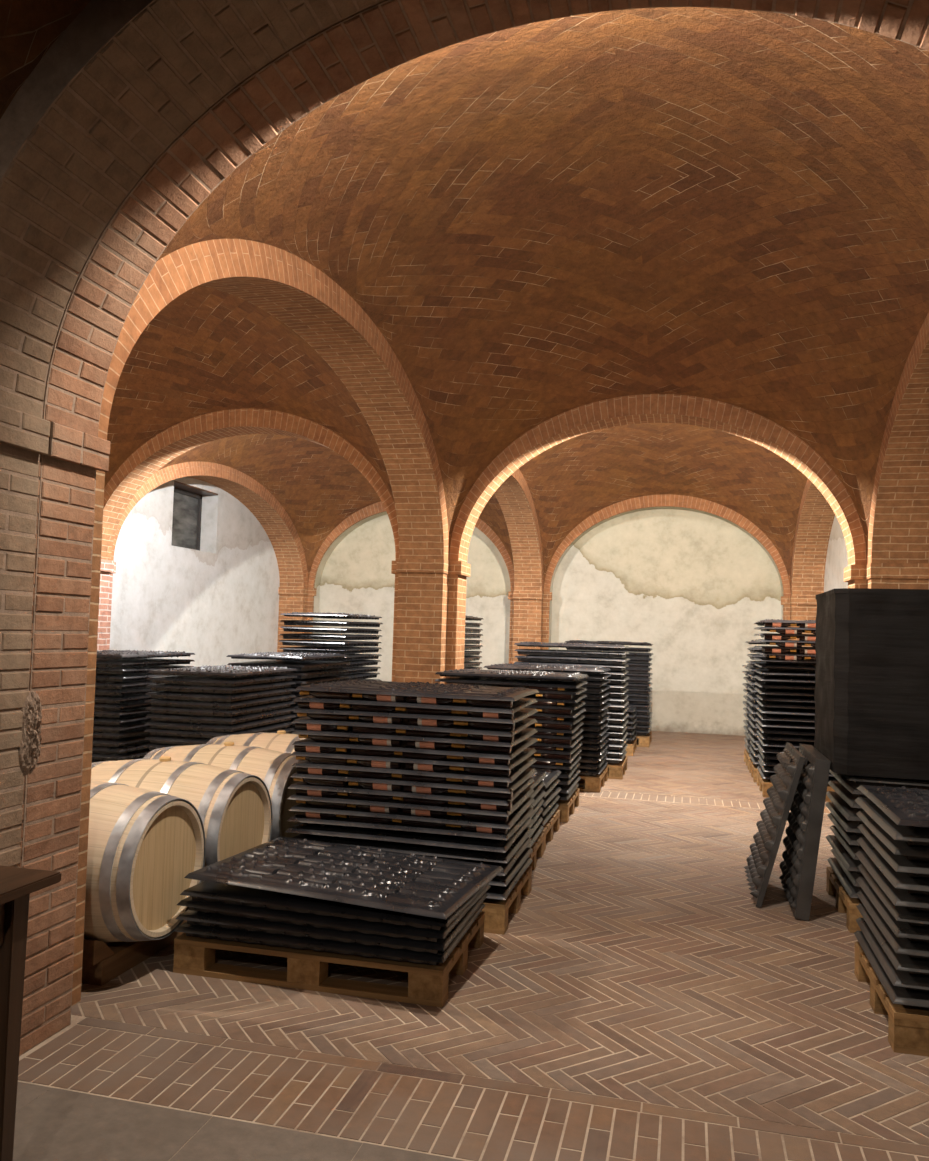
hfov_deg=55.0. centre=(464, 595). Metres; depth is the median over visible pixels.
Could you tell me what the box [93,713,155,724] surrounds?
tray
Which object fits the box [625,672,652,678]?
tray
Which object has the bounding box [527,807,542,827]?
tray
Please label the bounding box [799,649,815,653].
wine bottle
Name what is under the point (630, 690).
tray
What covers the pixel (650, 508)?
trim
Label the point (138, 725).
tray
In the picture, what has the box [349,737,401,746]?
wine bottle
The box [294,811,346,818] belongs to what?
wine bottle
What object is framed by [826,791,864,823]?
tray
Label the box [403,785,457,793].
wine bottle
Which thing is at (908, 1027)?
wooden pallet
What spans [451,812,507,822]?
wine bottle
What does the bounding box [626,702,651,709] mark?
tray
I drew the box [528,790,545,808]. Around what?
tray
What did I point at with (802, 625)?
wine bottle
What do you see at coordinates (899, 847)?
tray
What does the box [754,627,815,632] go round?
tray
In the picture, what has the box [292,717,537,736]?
tray
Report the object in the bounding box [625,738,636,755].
wooden pallet
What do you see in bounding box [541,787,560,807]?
tray
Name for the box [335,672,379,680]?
tray
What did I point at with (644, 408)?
brick arch
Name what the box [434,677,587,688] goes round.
tray
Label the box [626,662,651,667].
tray
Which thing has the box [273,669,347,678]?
tray
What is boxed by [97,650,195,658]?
tray
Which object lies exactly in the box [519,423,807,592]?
ceiling
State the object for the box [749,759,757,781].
wooden pallet
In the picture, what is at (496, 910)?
wooden pallet
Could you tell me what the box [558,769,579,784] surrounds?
tray
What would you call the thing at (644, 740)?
wooden pallet
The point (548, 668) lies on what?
tray
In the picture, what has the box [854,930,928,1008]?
tray
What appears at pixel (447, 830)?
tray
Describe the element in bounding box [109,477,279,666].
wall
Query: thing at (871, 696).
load
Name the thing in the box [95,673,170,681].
tray
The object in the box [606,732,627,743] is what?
tray
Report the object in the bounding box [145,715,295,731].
tray
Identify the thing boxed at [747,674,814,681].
tray
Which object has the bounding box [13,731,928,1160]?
floor
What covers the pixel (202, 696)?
tray
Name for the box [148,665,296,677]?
tray
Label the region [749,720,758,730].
tray
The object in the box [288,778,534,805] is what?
tray
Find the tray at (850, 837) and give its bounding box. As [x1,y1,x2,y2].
[827,813,865,847]
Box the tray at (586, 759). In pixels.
[578,750,608,762]
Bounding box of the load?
[814,588,928,779]
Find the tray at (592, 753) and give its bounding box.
[577,744,608,756]
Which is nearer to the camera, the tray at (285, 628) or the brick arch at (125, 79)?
the brick arch at (125, 79)
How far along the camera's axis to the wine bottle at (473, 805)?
4.52 m
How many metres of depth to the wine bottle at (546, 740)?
7.22 m
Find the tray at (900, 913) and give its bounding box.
[858,864,928,926]
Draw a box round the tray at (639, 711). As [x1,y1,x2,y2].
[635,707,650,713]
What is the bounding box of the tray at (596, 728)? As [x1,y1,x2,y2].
[579,720,608,731]
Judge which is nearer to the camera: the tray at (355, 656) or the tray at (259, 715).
the tray at (259, 715)
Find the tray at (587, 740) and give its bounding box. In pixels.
[578,732,609,743]
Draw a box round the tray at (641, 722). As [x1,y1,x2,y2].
[635,717,651,724]
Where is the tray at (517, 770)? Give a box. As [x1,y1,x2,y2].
[291,758,536,782]
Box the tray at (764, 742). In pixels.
[757,735,813,747]
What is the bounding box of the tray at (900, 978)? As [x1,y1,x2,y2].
[856,917,928,991]
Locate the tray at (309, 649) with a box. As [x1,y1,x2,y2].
[280,646,381,653]
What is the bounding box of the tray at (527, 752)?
[291,748,535,769]
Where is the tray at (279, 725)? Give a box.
[144,721,294,737]
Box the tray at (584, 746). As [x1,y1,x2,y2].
[578,738,608,750]
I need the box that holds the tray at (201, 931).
[175,903,484,964]
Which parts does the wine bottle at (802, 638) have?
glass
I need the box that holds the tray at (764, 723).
[755,718,814,729]
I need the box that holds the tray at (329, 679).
[289,676,348,686]
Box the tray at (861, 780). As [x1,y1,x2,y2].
[841,774,928,788]
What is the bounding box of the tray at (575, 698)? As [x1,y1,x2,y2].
[523,694,586,703]
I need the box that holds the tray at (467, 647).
[464,645,482,649]
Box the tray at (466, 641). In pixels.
[465,640,482,643]
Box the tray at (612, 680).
[604,676,629,683]
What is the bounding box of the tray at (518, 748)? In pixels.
[292,738,537,759]
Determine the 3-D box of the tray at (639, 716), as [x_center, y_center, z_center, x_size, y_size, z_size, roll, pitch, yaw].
[2.066,1.692,12.772,1.200,0.068,0.800,1,-3,14]
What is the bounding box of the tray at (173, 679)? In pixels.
[146,674,296,685]
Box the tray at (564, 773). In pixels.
[528,762,579,777]
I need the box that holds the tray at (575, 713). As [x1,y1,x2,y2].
[531,708,585,717]
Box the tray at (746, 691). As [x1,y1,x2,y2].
[743,689,752,693]
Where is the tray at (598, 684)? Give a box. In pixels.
[578,680,609,687]
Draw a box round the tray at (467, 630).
[465,628,482,632]
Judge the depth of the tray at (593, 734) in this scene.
8.67 m
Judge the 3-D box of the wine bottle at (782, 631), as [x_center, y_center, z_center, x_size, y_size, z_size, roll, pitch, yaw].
[3.111,0.345,8.633,0.293,0.054,0.054,1,-2,14]
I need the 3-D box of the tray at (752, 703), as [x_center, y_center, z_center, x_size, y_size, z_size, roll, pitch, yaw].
[3.742,1.222,9.755,1.200,0.071,0.800,1,-3,14]
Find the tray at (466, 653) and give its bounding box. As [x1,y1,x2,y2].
[464,651,481,655]
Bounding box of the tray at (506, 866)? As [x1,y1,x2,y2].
[414,837,531,875]
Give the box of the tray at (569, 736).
[529,728,582,739]
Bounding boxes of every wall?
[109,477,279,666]
[318,509,781,735]
[824,515,847,591]
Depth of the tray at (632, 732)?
11.42 m
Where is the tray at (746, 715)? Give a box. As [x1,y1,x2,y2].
[743,713,751,719]
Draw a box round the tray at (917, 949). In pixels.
[856,891,928,958]
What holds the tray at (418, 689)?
on the tray at (521, 703)
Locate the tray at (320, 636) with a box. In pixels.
[280,633,382,639]
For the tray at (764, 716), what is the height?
0.049 m
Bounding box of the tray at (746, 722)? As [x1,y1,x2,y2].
[743,720,751,726]
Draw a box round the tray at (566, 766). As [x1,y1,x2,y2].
[529,756,580,769]
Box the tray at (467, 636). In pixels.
[465,634,482,638]
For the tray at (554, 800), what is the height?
0.058 m
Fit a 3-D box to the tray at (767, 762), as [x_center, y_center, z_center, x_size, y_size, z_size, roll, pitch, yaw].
[3.560,1.668,8.839,1.200,0.046,0.800,1,-2,14]
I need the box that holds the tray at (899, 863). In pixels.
[858,824,928,877]
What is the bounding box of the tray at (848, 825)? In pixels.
[825,802,863,835]
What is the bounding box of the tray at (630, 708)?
[625,705,636,712]
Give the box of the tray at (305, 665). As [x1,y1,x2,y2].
[227,660,349,670]
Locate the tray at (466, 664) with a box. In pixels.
[464,662,481,667]
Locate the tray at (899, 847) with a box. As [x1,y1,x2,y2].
[856,811,928,860]
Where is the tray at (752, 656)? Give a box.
[747,654,803,659]
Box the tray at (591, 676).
[515,670,610,680]
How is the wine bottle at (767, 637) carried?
on the tray at (764, 641)
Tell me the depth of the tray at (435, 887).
3.88 m
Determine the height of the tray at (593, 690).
0.062 m
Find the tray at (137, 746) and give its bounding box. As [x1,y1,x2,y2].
[92,741,150,753]
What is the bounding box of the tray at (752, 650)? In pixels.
[747,647,798,652]
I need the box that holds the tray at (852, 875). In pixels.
[831,849,863,886]
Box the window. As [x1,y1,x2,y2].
[171,487,201,549]
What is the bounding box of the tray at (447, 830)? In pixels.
[287,808,533,839]
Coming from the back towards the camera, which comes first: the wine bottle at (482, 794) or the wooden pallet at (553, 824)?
the wooden pallet at (553, 824)
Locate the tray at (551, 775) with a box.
[534,768,560,789]
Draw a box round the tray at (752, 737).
[748,733,759,744]
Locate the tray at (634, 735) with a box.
[626,733,636,742]
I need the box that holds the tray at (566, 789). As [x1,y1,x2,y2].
[555,776,580,793]
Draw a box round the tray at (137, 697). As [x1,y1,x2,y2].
[94,694,157,702]
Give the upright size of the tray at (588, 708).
0.062 m
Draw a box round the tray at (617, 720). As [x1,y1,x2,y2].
[607,713,628,723]
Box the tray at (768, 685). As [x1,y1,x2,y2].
[754,682,815,689]
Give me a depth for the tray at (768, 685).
8.70 m
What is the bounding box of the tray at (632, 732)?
[625,727,635,736]
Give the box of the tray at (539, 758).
[528,749,581,762]
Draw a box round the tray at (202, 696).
[145,688,296,701]
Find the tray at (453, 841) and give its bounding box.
[285,818,532,852]
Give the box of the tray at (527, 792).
[288,788,533,816]
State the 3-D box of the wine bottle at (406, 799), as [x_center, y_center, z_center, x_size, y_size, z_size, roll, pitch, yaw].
[-0.171,1.059,4.616,0.293,0.052,0.052,1,-2,14]
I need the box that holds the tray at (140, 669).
[96,665,191,673]
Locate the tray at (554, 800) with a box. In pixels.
[539,795,559,816]
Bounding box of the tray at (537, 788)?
[529,781,544,797]
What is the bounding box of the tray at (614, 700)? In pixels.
[605,695,627,703]
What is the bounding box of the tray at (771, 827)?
[743,742,804,907]
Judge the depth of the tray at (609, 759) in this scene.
9.46 m
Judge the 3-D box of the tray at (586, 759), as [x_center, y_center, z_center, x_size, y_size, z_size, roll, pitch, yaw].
[0.840,1.608,9.121,1.188,0.057,0.800,1,-2,15]
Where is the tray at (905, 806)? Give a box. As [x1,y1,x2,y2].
[857,785,928,827]
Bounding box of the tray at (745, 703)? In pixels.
[743,701,751,707]
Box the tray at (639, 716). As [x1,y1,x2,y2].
[635,712,651,719]
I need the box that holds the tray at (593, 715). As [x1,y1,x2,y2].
[580,709,609,718]
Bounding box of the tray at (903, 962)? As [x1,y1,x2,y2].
[856,903,928,974]
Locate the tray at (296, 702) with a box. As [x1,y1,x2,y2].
[287,695,309,703]
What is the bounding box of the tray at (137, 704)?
[94,700,156,710]
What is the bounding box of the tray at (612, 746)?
[606,738,627,749]
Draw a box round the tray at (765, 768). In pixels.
[758,759,833,776]
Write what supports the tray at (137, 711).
on the tray at (137, 718)
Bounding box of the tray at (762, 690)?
[754,687,814,696]
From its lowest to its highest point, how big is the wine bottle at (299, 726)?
0.054 m
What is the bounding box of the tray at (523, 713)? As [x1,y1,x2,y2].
[294,705,537,723]
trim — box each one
[174,480,217,494]
[313,589,782,649]
[314,512,386,588]
[550,507,782,595]
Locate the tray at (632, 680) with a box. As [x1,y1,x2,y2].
[626,677,651,682]
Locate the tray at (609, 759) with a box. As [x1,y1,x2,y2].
[605,750,626,763]
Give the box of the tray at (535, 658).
[514,655,629,664]
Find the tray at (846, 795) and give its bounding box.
[828,781,863,810]
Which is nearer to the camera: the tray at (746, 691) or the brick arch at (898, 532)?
the brick arch at (898, 532)
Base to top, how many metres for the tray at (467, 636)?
0.074 m
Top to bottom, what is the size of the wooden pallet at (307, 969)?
0.144 m
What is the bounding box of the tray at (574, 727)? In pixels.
[526,721,583,732]
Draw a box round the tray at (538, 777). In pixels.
[527,772,545,788]
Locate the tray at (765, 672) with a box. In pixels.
[755,670,814,676]
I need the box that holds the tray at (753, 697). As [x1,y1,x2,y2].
[747,693,758,702]
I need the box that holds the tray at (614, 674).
[603,670,628,677]
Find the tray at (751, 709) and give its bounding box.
[748,707,758,716]
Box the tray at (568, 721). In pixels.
[527,715,584,724]
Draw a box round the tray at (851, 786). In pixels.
[829,770,928,797]
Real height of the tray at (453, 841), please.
0.048 m
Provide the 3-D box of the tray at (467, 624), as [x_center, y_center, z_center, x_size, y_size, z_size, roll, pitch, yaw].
[-0.281,0.378,11.706,0.800,0.071,1.200,1,-3,14]
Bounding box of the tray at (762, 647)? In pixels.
[754,646,814,650]
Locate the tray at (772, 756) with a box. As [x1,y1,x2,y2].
[758,748,792,760]
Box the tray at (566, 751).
[535,742,581,754]
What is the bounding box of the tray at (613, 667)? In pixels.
[514,661,628,670]
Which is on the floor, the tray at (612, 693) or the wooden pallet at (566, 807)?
the wooden pallet at (566, 807)
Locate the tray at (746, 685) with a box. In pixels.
[742,683,751,690]
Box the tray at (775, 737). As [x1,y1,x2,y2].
[756,730,814,741]
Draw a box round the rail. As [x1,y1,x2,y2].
[82,920,186,985]
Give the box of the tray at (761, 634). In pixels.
[754,633,815,637]
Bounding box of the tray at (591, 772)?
[577,761,607,775]
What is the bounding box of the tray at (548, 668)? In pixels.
[483,663,610,673]
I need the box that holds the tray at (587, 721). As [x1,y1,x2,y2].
[580,715,609,724]
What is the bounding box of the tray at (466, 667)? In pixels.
[464,667,482,668]
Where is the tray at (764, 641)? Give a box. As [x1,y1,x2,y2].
[754,639,814,644]
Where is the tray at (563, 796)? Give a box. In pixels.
[557,783,578,799]
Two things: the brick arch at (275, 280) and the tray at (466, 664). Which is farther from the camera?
the tray at (466, 664)
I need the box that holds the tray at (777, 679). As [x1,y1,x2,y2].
[754,675,814,683]
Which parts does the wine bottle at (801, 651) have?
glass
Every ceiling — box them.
[0,0,90,118]
[104,285,394,502]
[157,7,928,550]
[158,434,513,581]
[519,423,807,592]
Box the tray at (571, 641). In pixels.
[565,640,652,645]
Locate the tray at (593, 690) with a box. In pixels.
[582,685,610,693]
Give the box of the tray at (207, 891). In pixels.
[180,880,490,929]
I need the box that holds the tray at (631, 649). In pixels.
[566,647,652,651]
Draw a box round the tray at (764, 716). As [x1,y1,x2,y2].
[756,711,814,722]
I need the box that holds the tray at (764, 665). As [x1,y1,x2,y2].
[754,663,815,670]
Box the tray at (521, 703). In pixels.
[293,695,537,713]
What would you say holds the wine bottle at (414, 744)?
on the tray at (518, 748)
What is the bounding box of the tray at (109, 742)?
[93,734,155,746]
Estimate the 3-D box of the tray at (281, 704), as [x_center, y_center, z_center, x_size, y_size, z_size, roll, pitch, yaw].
[-2.106,0.977,7.842,0.800,0.057,1.188,1,-2,14]
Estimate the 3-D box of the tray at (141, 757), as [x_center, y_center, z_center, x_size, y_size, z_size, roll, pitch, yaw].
[-3.267,1.520,8.487,0.800,0.056,1.200,1,-2,14]
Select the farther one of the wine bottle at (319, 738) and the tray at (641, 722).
the tray at (641, 722)
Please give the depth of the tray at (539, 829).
5.85 m
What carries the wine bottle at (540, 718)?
on the tray at (568, 721)
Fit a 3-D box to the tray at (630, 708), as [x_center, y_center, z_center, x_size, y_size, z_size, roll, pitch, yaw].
[1.660,1.480,11.849,1.200,0.062,0.800,1,-2,14]
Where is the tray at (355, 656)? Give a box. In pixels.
[322,653,381,660]
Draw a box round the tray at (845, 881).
[827,858,862,900]
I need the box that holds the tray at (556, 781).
[541,778,559,797]
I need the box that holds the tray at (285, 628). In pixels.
[280,626,381,633]
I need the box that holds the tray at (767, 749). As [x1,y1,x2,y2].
[756,742,798,753]
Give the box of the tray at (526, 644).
[514,642,628,649]
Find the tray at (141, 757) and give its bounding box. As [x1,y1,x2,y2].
[92,756,143,762]
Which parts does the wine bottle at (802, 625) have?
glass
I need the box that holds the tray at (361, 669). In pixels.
[329,666,380,674]
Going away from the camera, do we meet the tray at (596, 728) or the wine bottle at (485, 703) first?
the wine bottle at (485, 703)
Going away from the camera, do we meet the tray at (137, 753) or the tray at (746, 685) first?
the tray at (137, 753)
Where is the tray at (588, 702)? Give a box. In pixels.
[580,697,610,705]
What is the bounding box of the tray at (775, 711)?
[755,706,814,715]
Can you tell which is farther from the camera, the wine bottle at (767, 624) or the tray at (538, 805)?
the wine bottle at (767, 624)
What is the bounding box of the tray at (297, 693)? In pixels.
[283,687,306,695]
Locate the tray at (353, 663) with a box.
[307,659,380,667]
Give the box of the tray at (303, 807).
[289,797,534,828]
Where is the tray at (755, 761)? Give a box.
[749,754,759,766]
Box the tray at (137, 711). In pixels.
[94,706,152,717]
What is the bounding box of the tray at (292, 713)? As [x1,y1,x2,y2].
[283,712,303,719]
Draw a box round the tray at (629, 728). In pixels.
[625,722,637,730]
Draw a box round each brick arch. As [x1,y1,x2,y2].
[0,0,384,417]
[42,0,928,436]
[98,239,448,560]
[101,409,398,560]
[111,461,307,587]
[308,501,513,591]
[449,394,866,565]
[494,469,543,591]
[544,494,789,595]
[790,479,834,595]
[867,312,928,563]
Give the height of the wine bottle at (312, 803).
0.052 m
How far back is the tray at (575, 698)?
7.29 m
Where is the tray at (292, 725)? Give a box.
[286,720,294,727]
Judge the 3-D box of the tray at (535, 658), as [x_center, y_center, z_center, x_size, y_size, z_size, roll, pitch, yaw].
[1.221,0.715,9.977,1.200,0.066,0.800,1,-2,14]
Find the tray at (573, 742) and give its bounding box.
[532,735,582,747]
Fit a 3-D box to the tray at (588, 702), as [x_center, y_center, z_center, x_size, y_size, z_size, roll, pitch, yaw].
[0.863,1.060,9.148,1.200,0.062,0.800,1,-3,14]
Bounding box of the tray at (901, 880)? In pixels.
[857,837,928,894]
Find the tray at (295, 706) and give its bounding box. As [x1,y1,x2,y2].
[285,704,298,711]
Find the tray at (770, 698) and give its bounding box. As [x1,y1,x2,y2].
[756,694,814,702]
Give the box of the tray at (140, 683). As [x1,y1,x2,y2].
[95,680,163,688]
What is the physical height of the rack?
0.868 m
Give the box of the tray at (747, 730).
[743,725,750,733]
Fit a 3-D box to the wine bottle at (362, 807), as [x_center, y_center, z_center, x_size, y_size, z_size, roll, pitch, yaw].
[-0.483,1.112,4.697,0.293,0.054,0.054,1,-2,14]
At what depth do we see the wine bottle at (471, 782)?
4.53 m
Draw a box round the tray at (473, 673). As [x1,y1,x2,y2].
[435,668,587,680]
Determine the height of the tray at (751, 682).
0.068 m
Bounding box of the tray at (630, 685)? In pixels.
[625,682,652,688]
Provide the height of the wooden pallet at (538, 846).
0.144 m
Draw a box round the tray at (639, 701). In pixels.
[625,697,652,703]
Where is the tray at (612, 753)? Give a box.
[606,744,627,756]
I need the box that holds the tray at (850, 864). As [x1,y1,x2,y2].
[826,835,861,873]
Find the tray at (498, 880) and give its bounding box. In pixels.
[489,847,532,885]
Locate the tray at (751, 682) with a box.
[746,680,759,687]
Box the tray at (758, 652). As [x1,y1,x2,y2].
[755,651,815,657]
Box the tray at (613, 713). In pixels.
[605,707,627,716]
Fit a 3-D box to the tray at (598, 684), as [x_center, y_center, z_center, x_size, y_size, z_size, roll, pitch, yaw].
[0.858,0.877,9.147,1.200,0.058,0.800,1,-2,15]
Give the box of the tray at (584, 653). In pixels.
[515,649,628,657]
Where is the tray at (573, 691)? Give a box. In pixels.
[453,684,586,694]
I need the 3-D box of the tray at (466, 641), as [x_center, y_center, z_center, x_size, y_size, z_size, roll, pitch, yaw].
[-0.281,0.602,11.707,0.800,0.069,1.200,1,-3,14]
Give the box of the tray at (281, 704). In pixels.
[145,701,294,716]
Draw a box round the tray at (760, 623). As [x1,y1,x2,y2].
[754,619,815,625]
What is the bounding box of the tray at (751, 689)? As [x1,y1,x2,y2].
[747,687,759,694]
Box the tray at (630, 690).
[626,687,652,693]
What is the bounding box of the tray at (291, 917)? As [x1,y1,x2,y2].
[177,884,490,941]
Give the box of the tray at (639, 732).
[635,727,650,734]
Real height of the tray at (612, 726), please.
0.068 m
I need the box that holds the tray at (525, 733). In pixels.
[292,727,537,746]
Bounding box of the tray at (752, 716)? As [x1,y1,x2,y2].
[749,714,759,723]
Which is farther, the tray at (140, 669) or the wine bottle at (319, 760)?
the tray at (140, 669)
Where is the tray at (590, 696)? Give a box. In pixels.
[580,691,609,699]
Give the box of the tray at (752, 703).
[747,700,760,709]
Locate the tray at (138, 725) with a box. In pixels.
[93,720,157,732]
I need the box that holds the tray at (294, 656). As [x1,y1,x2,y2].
[226,652,347,660]
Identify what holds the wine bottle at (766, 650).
on the tray at (758, 652)
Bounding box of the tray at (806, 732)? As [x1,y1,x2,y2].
[756,723,814,735]
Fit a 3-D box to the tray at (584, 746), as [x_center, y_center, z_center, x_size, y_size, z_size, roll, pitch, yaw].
[0.839,1.486,9.130,1.200,0.058,0.800,1,-3,15]
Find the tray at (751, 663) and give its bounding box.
[746,661,815,667]
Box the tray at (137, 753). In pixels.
[92,748,151,760]
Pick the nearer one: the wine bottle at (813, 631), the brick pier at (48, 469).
the brick pier at (48, 469)
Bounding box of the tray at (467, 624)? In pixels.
[465,622,482,626]
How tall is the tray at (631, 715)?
0.072 m
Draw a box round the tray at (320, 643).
[278,640,380,646]
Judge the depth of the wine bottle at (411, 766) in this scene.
4.61 m
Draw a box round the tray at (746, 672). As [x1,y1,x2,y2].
[742,671,751,677]
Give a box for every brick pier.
[0,404,110,1055]
[71,470,104,1006]
[97,559,115,650]
[277,587,316,651]
[391,559,470,683]
[508,591,551,663]
[781,596,816,646]
[844,563,928,588]
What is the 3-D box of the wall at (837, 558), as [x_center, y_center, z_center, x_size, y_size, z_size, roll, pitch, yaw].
[3.508,-0.685,5.156,0.301,5.000,18.025,1,-2,14]
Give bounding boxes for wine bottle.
[294,745,346,752]
[294,777,346,786]
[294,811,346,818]
[295,723,347,730]
[296,756,347,764]
[296,767,348,774]
[296,789,348,796]
[296,800,348,808]
[297,713,349,720]
[298,702,350,709]
[299,734,350,742]
[300,690,352,699]
[347,759,401,768]
[347,804,399,813]
[348,770,401,778]
[348,781,402,790]
[349,715,402,723]
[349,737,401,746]
[349,793,403,800]
[349,815,400,823]
[351,748,401,756]
[352,693,406,701]
[352,704,406,711]
[352,726,405,734]
[401,819,449,827]
[402,752,456,759]
[402,774,456,782]
[402,808,456,816]
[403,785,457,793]
[403,797,458,805]
[405,729,460,737]
[405,763,459,771]
[407,707,456,714]
[407,740,461,748]
[408,696,462,704]
[409,718,463,726]
[450,824,507,833]
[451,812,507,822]
[453,756,509,764]
[453,766,510,776]
[454,743,511,753]
[456,699,512,707]
[457,709,513,718]
[457,778,508,787]
[458,789,512,799]
[458,801,511,810]
[460,732,513,741]
[464,720,514,730]
[527,745,562,750]
[528,716,563,720]
[529,686,564,690]
[530,701,563,705]
[532,761,562,765]
[533,731,563,735]
[534,753,570,759]
[535,723,570,729]
[536,693,571,699]
[536,708,571,714]
[536,738,570,744]
[764,622,796,626]
[764,635,795,639]
[764,648,795,652]
[769,655,801,659]
[770,629,801,633]
[770,642,801,646]
[799,623,815,627]
[799,636,815,640]
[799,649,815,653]
[804,656,815,660]
[805,630,815,633]
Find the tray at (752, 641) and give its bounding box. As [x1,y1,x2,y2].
[745,640,769,644]
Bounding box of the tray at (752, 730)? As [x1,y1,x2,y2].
[748,727,758,738]
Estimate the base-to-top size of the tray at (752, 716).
0.078 m
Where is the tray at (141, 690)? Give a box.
[95,687,156,695]
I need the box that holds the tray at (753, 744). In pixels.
[750,740,759,752]
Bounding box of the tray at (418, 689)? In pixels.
[295,679,538,700]
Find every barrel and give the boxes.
[84,781,205,941]
[91,756,272,881]
[143,741,301,840]
[206,730,305,753]
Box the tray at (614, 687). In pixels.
[605,682,627,690]
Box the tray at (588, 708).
[580,703,610,712]
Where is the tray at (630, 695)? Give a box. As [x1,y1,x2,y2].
[624,692,651,698]
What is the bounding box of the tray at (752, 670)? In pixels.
[746,667,803,674]
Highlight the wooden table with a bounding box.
[0,865,60,1160]
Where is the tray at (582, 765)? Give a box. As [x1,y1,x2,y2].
[577,755,606,769]
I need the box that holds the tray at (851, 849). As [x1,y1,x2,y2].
[829,825,863,859]
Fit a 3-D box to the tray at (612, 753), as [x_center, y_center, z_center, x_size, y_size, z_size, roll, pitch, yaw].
[1.184,1.692,9.938,1.200,0.070,0.800,1,-2,14]
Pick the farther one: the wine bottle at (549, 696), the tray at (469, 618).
the tray at (469, 618)
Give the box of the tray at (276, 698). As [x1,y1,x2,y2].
[146,695,295,708]
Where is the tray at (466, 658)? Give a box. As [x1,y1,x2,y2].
[464,656,481,661]
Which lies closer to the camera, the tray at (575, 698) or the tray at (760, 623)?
the tray at (575, 698)
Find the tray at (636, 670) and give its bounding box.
[625,667,651,672]
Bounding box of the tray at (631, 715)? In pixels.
[626,711,636,719]
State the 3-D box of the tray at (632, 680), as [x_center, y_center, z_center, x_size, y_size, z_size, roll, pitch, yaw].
[2.067,1.194,12.781,1.200,0.075,0.800,1,-3,14]
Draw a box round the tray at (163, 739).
[144,728,294,744]
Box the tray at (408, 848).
[293,827,532,862]
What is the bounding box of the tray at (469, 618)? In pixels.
[465,616,482,620]
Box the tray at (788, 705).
[756,699,814,709]
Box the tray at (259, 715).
[146,708,295,723]
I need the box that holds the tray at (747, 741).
[744,738,752,746]
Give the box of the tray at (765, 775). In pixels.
[757,766,837,781]
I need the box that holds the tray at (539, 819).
[528,817,542,837]
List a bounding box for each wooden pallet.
[173,911,484,1006]
[482,866,531,934]
[528,832,543,869]
[542,810,559,850]
[556,788,579,822]
[577,766,607,792]
[607,756,627,779]
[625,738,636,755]
[635,731,651,746]
[744,749,750,769]
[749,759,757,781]
[757,770,833,801]
[826,867,862,932]
[854,941,928,1056]
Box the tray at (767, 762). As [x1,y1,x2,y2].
[757,754,792,765]
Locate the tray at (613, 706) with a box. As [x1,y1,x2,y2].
[606,701,628,709]
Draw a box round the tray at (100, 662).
[96,658,193,667]
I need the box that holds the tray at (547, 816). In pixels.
[540,803,558,825]
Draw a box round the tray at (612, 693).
[606,688,627,696]
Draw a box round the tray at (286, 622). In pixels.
[280,620,382,626]
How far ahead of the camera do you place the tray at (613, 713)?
9.49 m
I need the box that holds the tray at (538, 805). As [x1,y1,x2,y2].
[529,798,543,817]
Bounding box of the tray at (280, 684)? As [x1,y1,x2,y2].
[146,681,295,693]
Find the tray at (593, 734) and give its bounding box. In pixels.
[579,726,608,737]
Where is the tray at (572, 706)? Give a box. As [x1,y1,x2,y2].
[524,701,585,709]
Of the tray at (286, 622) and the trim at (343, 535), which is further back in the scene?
the trim at (343, 535)
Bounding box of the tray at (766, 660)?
[754,658,815,663]
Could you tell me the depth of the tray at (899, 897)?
3.42 m
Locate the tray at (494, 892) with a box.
[485,858,532,899]
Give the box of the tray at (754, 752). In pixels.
[749,747,759,759]
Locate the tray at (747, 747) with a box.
[744,744,751,753]
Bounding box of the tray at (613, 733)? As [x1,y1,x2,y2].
[606,726,626,736]
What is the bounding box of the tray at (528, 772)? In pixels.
[291,768,535,793]
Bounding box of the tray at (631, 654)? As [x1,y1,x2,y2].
[626,652,653,657]
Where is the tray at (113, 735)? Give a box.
[93,727,151,738]
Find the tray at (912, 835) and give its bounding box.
[854,797,928,845]
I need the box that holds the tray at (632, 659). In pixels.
[623,657,652,662]
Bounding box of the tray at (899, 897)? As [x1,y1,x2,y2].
[855,851,928,910]
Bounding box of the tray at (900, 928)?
[856,877,928,941]
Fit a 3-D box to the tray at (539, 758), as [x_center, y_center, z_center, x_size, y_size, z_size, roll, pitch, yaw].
[0.369,1.351,7.707,1.200,0.050,0.800,1,-3,14]
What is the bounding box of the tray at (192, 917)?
[176,893,487,953]
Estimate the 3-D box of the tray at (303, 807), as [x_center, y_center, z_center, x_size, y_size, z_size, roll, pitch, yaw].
[-0.261,1.174,5.002,1.200,0.048,0.800,1,-2,14]
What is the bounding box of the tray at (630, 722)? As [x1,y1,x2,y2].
[626,717,636,725]
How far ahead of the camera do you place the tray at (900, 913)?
3.38 m
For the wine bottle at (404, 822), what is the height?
0.052 m
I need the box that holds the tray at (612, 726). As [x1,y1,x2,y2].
[606,719,627,730]
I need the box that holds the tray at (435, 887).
[184,837,503,918]
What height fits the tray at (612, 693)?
0.074 m
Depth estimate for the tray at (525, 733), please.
4.66 m
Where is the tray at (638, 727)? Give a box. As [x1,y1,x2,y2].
[636,722,651,729]
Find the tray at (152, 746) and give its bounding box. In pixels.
[143,743,186,749]
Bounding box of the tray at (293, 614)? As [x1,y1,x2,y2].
[280,612,381,619]
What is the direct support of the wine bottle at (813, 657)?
on the tray at (766, 660)
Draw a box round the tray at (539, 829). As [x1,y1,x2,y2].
[527,825,543,847]
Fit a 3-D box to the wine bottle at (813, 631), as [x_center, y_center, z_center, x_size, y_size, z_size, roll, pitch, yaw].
[3.422,0.351,8.555,0.293,0.054,0.054,1,-2,14]

